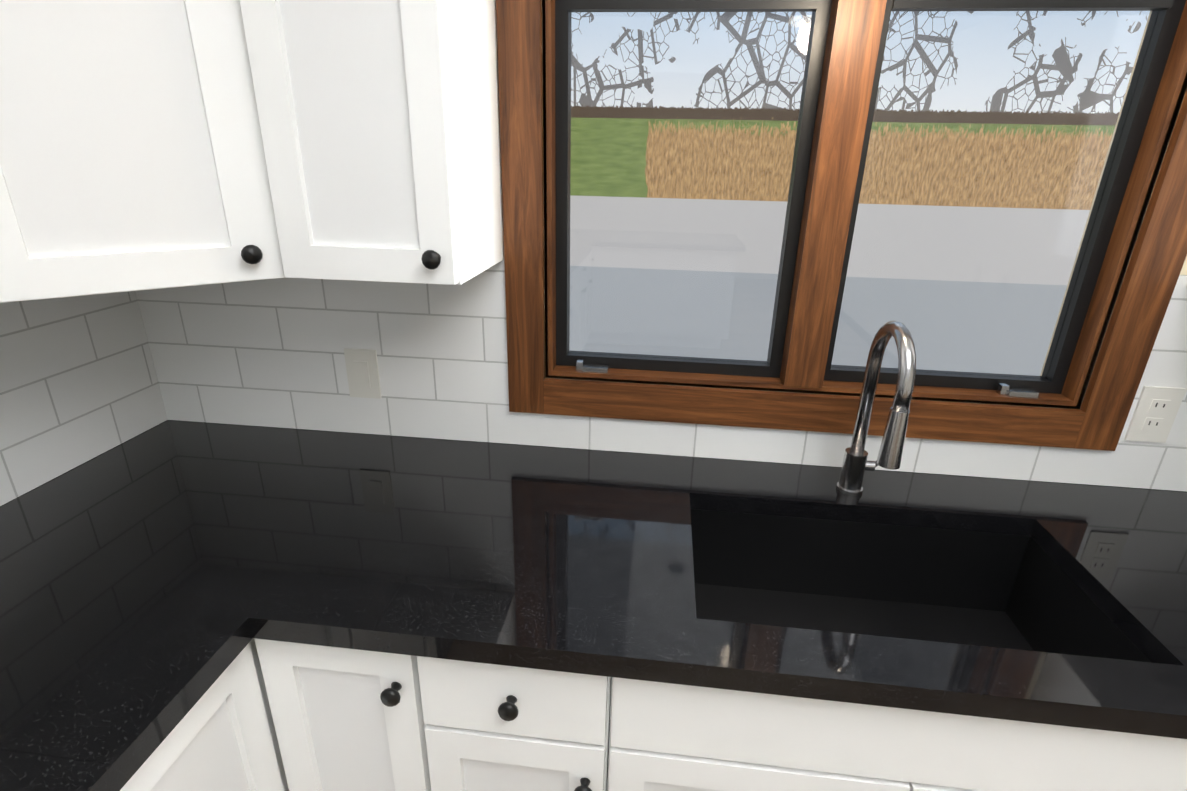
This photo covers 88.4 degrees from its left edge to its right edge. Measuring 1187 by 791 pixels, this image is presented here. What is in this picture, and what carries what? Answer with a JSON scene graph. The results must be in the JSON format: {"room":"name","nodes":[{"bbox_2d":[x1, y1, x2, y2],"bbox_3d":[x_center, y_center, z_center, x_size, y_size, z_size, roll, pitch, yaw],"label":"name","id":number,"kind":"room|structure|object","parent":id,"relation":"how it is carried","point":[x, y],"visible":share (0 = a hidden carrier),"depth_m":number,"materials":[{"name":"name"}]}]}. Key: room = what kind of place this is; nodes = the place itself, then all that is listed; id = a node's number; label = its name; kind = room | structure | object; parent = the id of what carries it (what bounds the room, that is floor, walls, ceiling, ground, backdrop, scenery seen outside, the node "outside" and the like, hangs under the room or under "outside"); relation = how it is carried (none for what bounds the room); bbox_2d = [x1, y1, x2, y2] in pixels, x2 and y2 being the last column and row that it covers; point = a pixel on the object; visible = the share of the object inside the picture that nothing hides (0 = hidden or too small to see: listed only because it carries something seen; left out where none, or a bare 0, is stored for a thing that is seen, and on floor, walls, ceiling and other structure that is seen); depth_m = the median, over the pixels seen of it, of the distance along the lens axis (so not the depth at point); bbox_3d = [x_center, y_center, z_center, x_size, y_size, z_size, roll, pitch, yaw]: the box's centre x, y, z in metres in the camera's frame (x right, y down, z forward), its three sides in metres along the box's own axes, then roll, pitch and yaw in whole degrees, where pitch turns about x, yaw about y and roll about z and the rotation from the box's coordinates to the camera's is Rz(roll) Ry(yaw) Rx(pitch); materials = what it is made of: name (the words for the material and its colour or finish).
{"room":"kitchen","nodes":[
{"label":"kitchen","id":0,"kind":"room"},
{"bbox_2d":[0,291,167,505],"bbox_3d":[-1.350,0.533,-0.262,0.008,0.474,3.880,4,21,6],"label":"tile backsplash","id":1,"kind":"structure","parent":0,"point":[86,379],"depth_m":1.34,"materials":[{"name":"white tile"}]},
{"bbox_2d":[542,0,1186,408],"bbox_3d":[0.855,-0.194,1.355,3.970,2.620,0.150,4,21,6],"label":"wall","id":2,"kind":"structure","parent":0,"point":[1142,214],"depth_m":1.30,"materials":[{"name":"beige paint"}]},
{"bbox_2d":[0,0,299,302],"bbox_3d":[-0.818,-0.620,0.957,0.670,0.856,0.670,4,21,6],"label":"upper cabinet","id":3,"kind":"object","parent":2,"relation":"attached to","point":[152,144],"depth_m":0.92,"materials":[{"name":"white wood"}]},
{"bbox_2d":[260,0,503,284],"bbox_3d":[-0.403,-0.648,1.052,0.384,0.856,0.377,4,21,6],"label":"upper cabinet","id":4,"kind":"object","parent":2,"relation":"attached to","point":[388,111],"depth_m":1.01,"materials":[{"name":"white wood"}]},
{"bbox_2d":[136,259,1186,491],"bbox_3d":[0.287,-0.072,1.388,2.789,0.474,0.008,4,21,6],"label":"tile backsplash","id":5,"kind":"structure","parent":2,"relation":"attached to","point":[266,352],"depth_m":1.47,"materials":[{"name":"white tile"}]},
{"bbox_2d":[344,348,381,398],"bbox_3d":[-0.565,-0.053,1.494,0.080,0.125,0.008,4,21,6],"label":"switch plate","id":6,"kind":"object","parent":5,"relation":"attached to","point":[362,373],"visible":1,"depth_m":1.49,"materials":[{"name":"white plastic"}]},
{"bbox_2d":[1124,386,1186,442],"bbox_3d":[1.203,0.042,1.308,0.080,0.125,0.007,4,21,6],"label":"outlet","id":7,"kind":"object","parent":5,"relation":"attached to","point":[1155,414],"visible":1,"depth_m":1.31,"materials":[{"name":"white plastic"}]},
{"bbox_2d":[496,0,1186,450],"bbox_3d":[0.489,-0.466,1.270,1.356,1.118,0.140,4,21,6],"label":"window","id":8,"kind":"structure","parent":2,"relation":"in","point":[844,60],"depth_m":1.29,"materials":[{"name":"brown wood"}]},
{"bbox_3d":[0.291,2.467,-1.827,4.120,0.060,8.080,4,21,6],"label":"floor","id":9,"kind":"structure","parent":0,"visible":0},
{"bbox_2d":[120,638,291,790],"bbox_3d":[-0.878,0.832,1.002,0.720,0.894,0.400,4,21,6],"label":"base cabinet","id":10,"kind":"object","parent":9,"relation":"on","point":[266,715],"depth_m":0.96,"materials":[{"name":"white wood"}]},
{"bbox_2d":[0,604,243,790],"bbox_3d":[-0.914,0.474,0.628,0.682,0.040,0.707,4,21,6],"label":"countertop","id":11,"kind":"structure","parent":10,"relation":"on","point":[86,699],"depth_m":0.81,"materials":[{"name":"black stone"}]},
{"bbox_2d":[264,641,467,790],"bbox_3d":[-0.372,0.693,1.389,0.354,0.894,0.700,4,21,6],"label":"base cabinet","id":12,"kind":"object","parent":9,"relation":"on","point":[347,719],"depth_m":1.03,"materials":[{"name":"white wood"}]},
{"bbox_2d":[456,660,659,790],"bbox_3d":[-0.100,0.698,1.391,0.434,0.894,0.637,4,21,6],"label":"base cabinet","id":13,"kind":"object","parent":9,"relation":"on","point":[526,729],"depth_m":0.98,"materials":[{"name":"white wood"}]},
{"bbox_2d":[0,420,1186,738],"bbox_3d":[0.217,0.386,1.204,2.799,0.247,0.687,4,21,6],"label":"countertop","id":14,"kind":"structure","parent":13,"relation":"on","point":[156,580],"depth_m":1.16,"materials":[{"name":"black stone"}]},
{"bbox_2d":[836,321,915,495],"bbox_3d":[0.580,0.051,1.191,0.102,0.399,0.217,4,21,6],"label":"faucet","id":15,"kind":"object","parent":14,"relation":"on","point":[856,464],"visible":1,"depth_m":1.16,"materials":[{"name":"silver metal"}]},
{"bbox_2d":[652,682,1186,790],"bbox_3d":[0.486,0.834,1.369,1.000,0.680,0.637,4,21,6],"label":"base cabinet","id":16,"kind":"object","parent":9,"relation":"on","point":[708,739],"depth_m":0.91,"materials":[{"name":"white wood"}]},
{"label":"outside","id":17,"kind":"structure","parent":0,"visible":0},
{"bbox_2d":[570,11,1149,284],"bbox_3d":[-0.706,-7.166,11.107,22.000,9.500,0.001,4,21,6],"label":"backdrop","id":18,"kind":"structure","parent":17,"point":[762,51],"depth_m":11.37,"materials":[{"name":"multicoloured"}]}
]}

